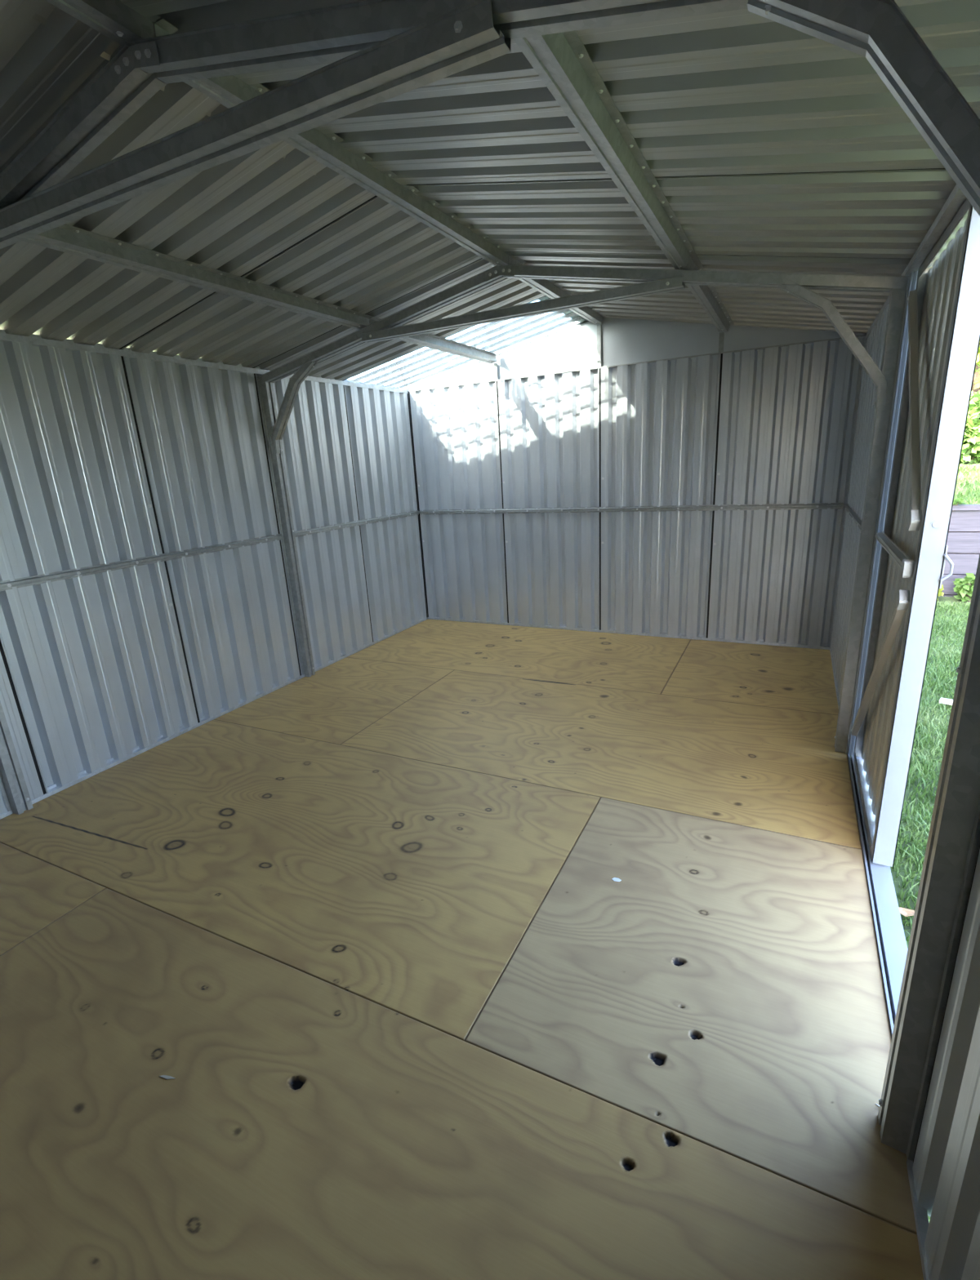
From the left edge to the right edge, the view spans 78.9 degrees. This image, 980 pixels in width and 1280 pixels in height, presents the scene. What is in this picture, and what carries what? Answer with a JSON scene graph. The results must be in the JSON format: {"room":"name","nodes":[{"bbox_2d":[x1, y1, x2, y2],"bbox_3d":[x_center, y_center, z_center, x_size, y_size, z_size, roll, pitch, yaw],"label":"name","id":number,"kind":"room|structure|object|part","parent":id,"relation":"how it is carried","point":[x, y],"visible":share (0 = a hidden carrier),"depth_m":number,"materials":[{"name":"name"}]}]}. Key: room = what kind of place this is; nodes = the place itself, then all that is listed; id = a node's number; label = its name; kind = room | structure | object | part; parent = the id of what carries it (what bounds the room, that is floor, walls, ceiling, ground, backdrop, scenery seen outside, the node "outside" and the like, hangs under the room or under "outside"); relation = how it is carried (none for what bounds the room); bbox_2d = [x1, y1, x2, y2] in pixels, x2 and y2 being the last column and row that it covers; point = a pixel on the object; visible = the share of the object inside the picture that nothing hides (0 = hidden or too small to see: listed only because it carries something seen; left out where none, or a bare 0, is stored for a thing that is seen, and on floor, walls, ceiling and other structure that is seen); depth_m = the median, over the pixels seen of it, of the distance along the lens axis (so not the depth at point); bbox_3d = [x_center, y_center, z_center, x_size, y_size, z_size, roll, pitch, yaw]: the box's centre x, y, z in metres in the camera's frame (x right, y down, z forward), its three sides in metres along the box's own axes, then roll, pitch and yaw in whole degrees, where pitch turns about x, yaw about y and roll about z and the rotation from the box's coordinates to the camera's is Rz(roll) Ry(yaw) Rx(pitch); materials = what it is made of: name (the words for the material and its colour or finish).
{"room":"metal garden shed","nodes":[
{"label":"metal garden shed","id":0,"kind":"room"},
{"bbox_2d":[0,341,426,814],"bbox_3d":[-1.756,-0.457,3.177,0.085,1.961,4.931,5,19,26],"label":"wall","id":1,"kind":"structure","parent":0,"point":[106,459],"depth_m":3.18,"materials":[{"name":"grey metal"}]},
{"bbox_2d":[0,533,283,591],"bbox_3d":[-1.725,-0.431,3.134,0.023,0.040,1.714,5,19,26],"label":"wall rail","id":2,"kind":"object","parent":1,"relation":"attached to","point":[86,571],"depth_m":2.97,"materials":[{"name":"metal"}]},
{"bbox_2d":[0,329,408,393],"bbox_3d":[-1.787,-1.396,2.884,0.034,0.045,4.926,5,19,26],"label":"trim","id":3,"kind":"structure","parent":1,"relation":"attached to","point":[35,340],"depth_m":3.03,"materials":[{"name":"grey metal"}]},
{"bbox_2d":[0,617,427,819],"bbox_3d":[-1.681,0.484,3.446,0.036,0.050,4.930,5,19,26],"label":"baseboard","id":4,"kind":"structure","parent":1,"relation":"attached to","point":[52,789],"depth_m":3.34,"materials":[{"name":"grey metal"}]},
{"bbox_2d":[294,510,419,537],"bbox_3d":[-0.964,-0.911,4.602,0.023,0.040,1.538,5,19,26],"label":"wall rail","id":5,"kind":"object","parent":1,"relation":"attached to","point":[349,524],"depth_m":4.47,"materials":[{"name":"metal"}]},
{"bbox_2d":[0,618,923,1279],"bbox_3d":[-0.203,0.665,2.739,3.309,0.090,4.970,5,19,26],"label":"floor","id":6,"kind":"structure","parent":0,"point":[378,944],"depth_m":1.64,"materials":[{"name":"brown wood"}]},
{"bbox_2d":[159,1075,174,1079],"bbox_3d":[-0.768,1.042,1.419,0.042,0.002,0.007,0,17,11],"label":"wood splinter","id":7,"kind":"object","parent":6,"relation":"on","point":[166,1077],"visible":1,"depth_m":1.42,"materials":[{"name":"grey wood"}]},
{"bbox_2d":[0,0,979,1159],"bbox_3d":[-0.679,-0.191,1.607,3.277,2.244,0.097,5,19,26],"label":"frame","id":8,"kind":"object","parent":6,"relation":"on","point":[379,51],"visible":1,"depth_m":1.08,"materials":[{"name":"metal"}]},
{"bbox_3d":[-2.112,-0.166,2.360,0.044,1.920,0.092,5,19,26],"label":"post","id":9,"kind":"part","parent":8,"relation":"part of","materials":[{"name":"metal"}]},
{"bbox_3d":[0.773,0.094,0.949,0.044,1.920,0.092,5,19,26],"label":"post","id":10,"kind":"part","parent":8,"relation":"part of","materials":[{"name":"metal"}]},
{"bbox_2d":[256,264,909,753],"bbox_3d":[0.121,-0.695,3.150,3.277,2.244,0.097,5,19,26],"label":"frame","id":11,"kind":"object","parent":6,"relation":"on","point":[651,281],"visible":1,"depth_m":2.65,"materials":[{"name":"metal"}]},
{"bbox_3d":[-1.312,-0.671,3.904,0.044,1.920,0.092,5,19,26],"label":"post","id":12,"kind":"part","parent":11,"relation":"part of","materials":[{"name":"metal"}]},
{"bbox_3d":[1.573,-0.411,2.493,0.044,1.920,0.092,5,19,26],"label":"post","id":13,"kind":"part","parent":11,"relation":"part of","materials":[{"name":"metal"}]},
{"bbox_2d":[611,877,621,881],"bbox_3d":[0.424,0.803,1.996,0.031,0.002,0.017,5,19,26],"label":"flake","id":14,"kind":"object","parent":6,"relation":"on","point":[615,879],"visible":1,"depth_m":2.00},
{"bbox_2d":[0,0,979,380],"bbox_3d":[-0.321,-1.456,2.106,3.421,0.409,5.030,5,19,26],"label":"ceiling","id":15,"kind":"structure","parent":0,"point":[772,146],"depth_m":1.83,"materials":[{"name":"metal"}]},
{"bbox_2d":[45,0,160,46],"bbox_3d":[-1.077,-1.077,0.630,0.116,0.043,1.524,5,19,26],"label":"roof purlin","id":16,"kind":"structure","parent":15,"relation":"attached to","point":[113,19],"depth_m":1.20,"materials":[{"name":"metal"}]},
{"bbox_2d":[22,223,372,329],"bbox_3d":[-1.079,-1.462,2.462,0.114,0.057,1.806,5,19,26],"label":"roof purlin","id":17,"kind":"structure","parent":15,"relation":"attached to","point":[67,238],"depth_m":2.25,"materials":[{"name":"metal"}]},
{"bbox_2d":[153,17,513,266],"bbox_3d":[-0.339,-1.542,2.053,0.116,0.043,1.806,5,19,26],"label":"roof purlin","id":18,"kind":"structure","parent":15,"relation":"attached to","point":[229,91],"depth_m":1.88,"materials":[{"name":"metal"}]},
{"bbox_2d":[368,316,498,364],"bbox_3d":[-0.329,-1.936,3.911,0.114,0.057,1.584,5,19,26],"label":"roof purlin","id":19,"kind":"structure","parent":15,"relation":"attached to","point":[428,340],"depth_m":3.96,"materials":[{"name":"metal"}]},
{"bbox_2d":[342,295,588,390],"bbox_3d":[-0.169,-2.104,4.251,1.711,0.409,0.867,5,19,26],"label":"skylight panel","id":20,"kind":"object","parent":15,"relation":"attached to","point":[489,325],"visible":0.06,"depth_m":4.26,"materials":[{"name":"white plastic"}]},
{"bbox_2d":[507,253,605,324],"bbox_3d":[0.411,-2.016,3.501,0.116,0.043,1.584,5,19,26],"label":"roof purlin","id":21,"kind":"structure","parent":15,"relation":"attached to","point":[544,286],"depth_m":3.36,"materials":[{"name":"metal"}]},
{"bbox_2d":[512,31,698,270],"bbox_3d":[0.417,-1.327,1.731,0.114,0.057,1.806,5,19,26],"label":"roof purlin","id":22,"kind":"structure","parent":15,"relation":"attached to","point":[562,61],"depth_m":1.41,"materials":[{"name":"metal"}]},
{"bbox_2d":[686,259,733,331],"bbox_3d":[1.168,-1.801,3.179,0.114,0.057,1.584,5,19,26],"label":"roof purlin","id":23,"kind":"structure","parent":15,"relation":"attached to","point":[706,296],"depth_m":3.14,"materials":[{"name":"metal"}]},
{"bbox_2d":[406,317,866,647],"bbox_3d":[0.839,-1.192,4.527,3.311,2.321,0.085,5,19,26],"label":"wall","id":24,"kind":"structure","parent":0,"point":[773,424],"depth_m":4.35,"materials":[{"name":"grey metal"}]},
{"bbox_2d":[408,396,427,617],"bbox_3d":[-0.627,-1.118,5.256,0.102,2.030,0.102,5,19,26],"label":"trim","id":25,"kind":"structure","parent":24,"relation":"attached to","point":[408,397],"depth_m":5.29,"materials":[{"name":"metal"}]},
{"bbox_2d":[427,615,829,649],"bbox_3d":[0.889,-0.074,4.836,3.271,0.050,0.036,5,19,26],"label":"baseboard","id":26,"kind":"structure","parent":24,"relation":"attached to","point":[720,638],"depth_m":4.67,"materials":[{"name":"grey metal"}]},
{"bbox_2d":[419,502,843,514],"bbox_3d":[0.828,-0.993,4.541,3.227,0.040,0.023,5,19,26],"label":"wall rail","id":27,"kind":"object","parent":24,"relation":"attached to","point":[809,505],"depth_m":4.38,"materials":[{"name":"metal"}]},
{"bbox_3d":[0.780,-2.121,4.236,3.311,0.372,0.002,5,19,26],"label":"gable panel","id":28,"kind":"part","parent":24,"relation":"part of","materials":[{"name":"grey metal"}]},
{"bbox_2d":[408,334,866,391],"bbox_3d":[0.785,-1.952,4.277,3.263,0.008,0.034,5,19,26],"label":"trim","id":29,"kind":"structure","parent":24,"relation":"attached to","point":[860,335],"depth_m":4.11,"materials":[{"name":"metal"}]},
{"bbox_2d":[830,271,979,1279],"bbox_3d":[1.242,-0.187,1.711,0.082,1.961,4.931,5,19,26],"label":"wall","id":30,"kind":"structure","parent":0,"point":[945,1168],"depth_m":1.00,"materials":[{"name":"grey metal"}]},
{"bbox_2d":[829,647,849,755],"bbox_3d":[1.990,0.293,3.412,0.018,0.028,1.624,5,19,26],"label":"baseboard","id":31,"kind":"structure","parent":30,"relation":"attached to","point":[830,651],"depth_m":3.52,"materials":[{"name":"grey metal"}]},
{"bbox_2d":[843,502,862,529],"bbox_3d":[1.946,-0.649,3.180,0.023,0.040,1.538,5,19,26],"label":"wall rail","id":32,"kind":"object","parent":30,"relation":"attached to","point":[851,512],"depth_m":3.23,"materials":[{"name":"metal"}]},
{"bbox_2d":[847,752,907,1039],"bbox_3d":[1.275,0.780,1.958,0.072,0.038,1.760,5,19,26],"label":"door sill","id":33,"kind":"structure","parent":30,"relation":"attached to","point":[894,947],"depth_m":1.76,"materials":[{"name":"paint"}]},
{"bbox_2d":[847,271,916,755],"bbox_3d":[1.592,-0.409,2.447,0.018,1.940,0.042,5,19,26],"label":"trim","id":34,"kind":"structure","parent":30,"relation":"attached to","point":[914,274],"depth_m":2.39,"materials":[{"name":"paint"}]},
{"bbox_2d":[850,198,979,866],"bbox_3d":[1.418,-0.290,2.062,0.105,1.928,0.851,4,18,24],"label":"door","id":35,"kind":"structure","parent":30,"relation":"in","point":[944,304],"depth_m":1.86,"materials":[{"name":"metal"}]},
{"bbox_3d":[1.474,0.619,2.322,0.045,0.033,0.735,5,19,26],"label":"rail","id":36,"kind":"part","parent":35,"relation":"part of","materials":[{"name":"metal"}]},
{"bbox_3d":[1.414,-0.319,2.101,0.021,0.038,0.770,5,19,26],"label":"rail","id":37,"kind":"part","parent":35,"relation":"part of","materials":[{"name":"metal"}]},
{"bbox_3d":[1.373,-1.194,1.782,0.045,0.035,0.735,5,19,26],"label":"rail","id":38,"kind":"part","parent":35,"relation":"part of","materials":[{"name":"metal"}]},
{"bbox_2d":[865,184,965,338],"bbox_3d":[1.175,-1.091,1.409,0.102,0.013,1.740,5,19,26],"label":"trim","id":39,"kind":"structure","parent":30,"relation":"attached to","point":[957,197],"depth_m":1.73,"materials":[{"name":"grey metal"}]},
{"bbox_2d":[906,1159,928,1279],"bbox_3d":[0.499,1.234,0.535,0.018,0.028,1.475,5,19,26],"label":"trim","id":40,"kind":"structure","parent":30,"relation":"attached to","point":[920,1214],"depth_m":1.07,"materials":[{"name":"grey metal"}]},
{"bbox_2d":[906,807,979,1164],"bbox_3d":[0.795,0.090,0.922,0.026,1.940,0.085,5,19,26],"label":"trim","id":41,"kind":"structure","parent":30,"relation":"attached to","point":[975,841],"depth_m":1.04,"materials":[{"name":"metal"}]},
{"bbox_2d":[849,596,970,1222],"bbox_3d":[-1.306,1.378,0.923,19.000,0.024,14.600,5,19,26],"label":"ground","id":42,"kind":"structure","parent":0,"point":[952,599],"depth_m":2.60,"materials":[{"name":"green plant"}]},
{"bbox_2d":[898,907,914,916],"bbox_3d":[1.357,0.883,1.942,0.086,0.016,0.043,-3,17,0],"label":"dead leaf","id":43,"kind":"object","parent":42,"relation":"on","point":[904,912],"visible":0.68,"depth_m":1.94,"materials":[{"name":"beige plant"}]},
{"bbox_2d":[937,584,943,599],"bbox_3d":[4.227,-0.460,5.813,0.324,0.246,0.256,5,19,26],"label":"plant","id":44,"kind":"object","parent":42,"relation":"on","point":[940,593],"visible":0.04,"depth_m":5.73,"materials":[{"name":"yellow plant"}]},
{"bbox_2d":[938,697,952,705],"bbox_3d":[2.662,0.360,3.406,0.045,0.029,0.151,-17,22,-39],"label":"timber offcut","id":45,"kind":"object","parent":42,"relation":"on","point":[948,701],"visible":0.36,"depth_m":3.43,"materials":[{"name":"beige wood"}]},
{"bbox_2d":[937,504,979,596],"bbox_3d":[6.169,-0.622,4.994,8.500,1.065,0.115,5,19,26],"label":"wall","id":46,"kind":"structure","parent":42,"relation":"on","point":[962,542],"depth_m":5.71,"materials":[{"name":"grey wood"}]},
{"bbox_2d":[951,497,966,511],"bbox_3d":[4.396,-1.285,5.658,0.209,0.126,0.144,5,19,26],"label":"creeper","id":47,"kind":"object","parent":46,"relation":"on","point":[955,502],"visible":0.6,"depth_m":5.61,"materials":[{"name":"green plant"}]},
{"bbox_2d":[952,573,974,602],"bbox_3d":[4.556,-0.470,5.629,0.326,0.332,0.267,5,19,26],"label":"plant","id":48,"kind":"object","parent":42,"relation":"on","point":[963,588],"visible":0.66,"depth_m":5.62,"materials":[{"name":"green plant"}]},
{"bbox_2d":[953,462,979,504],"bbox_3d":[5.856,-3.759,11.200,22.000,1.540,12.000,5,19,26],"label":"ground","id":49,"kind":"structure","parent":0,"point":[961,463],"depth_m":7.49,"materials":[{"name":"green plant"}]},
{"bbox_2d":[960,390,979,463],"bbox_3d":[6.122,-2.659,7.494,1.082,0.951,0.850,5,19,26],"label":"bush","id":50,"kind":"object","parent":49,"relation":"on","point":[970,453],"visible":0.27,"depth_m":7.32,"materials":[{"name":"green plant"}]},
{"bbox_2d":[971,344,979,393],"bbox_3d":[13.281,-11.633,15.315,6.154,11.698,5.642,-11,18,-25],"label":"tree","id":51,"kind":"object","parent":49,"relation":"on","point":[975,374],"visible":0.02,"depth_m":16.67,"materials":[{"name":"green plant"}]},
{"bbox_2d":[973,342,979,389],"bbox_3d":[8.666,-6.668,9.642,3.859,6.467,3.404,12,22,41],"label":"tree","id":52,"kind":"object","parent":49,"relation":"on","point":[977,380],"visible":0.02,"depth_m":10.49,"materials":[{"name":"green plant"}]}
]}

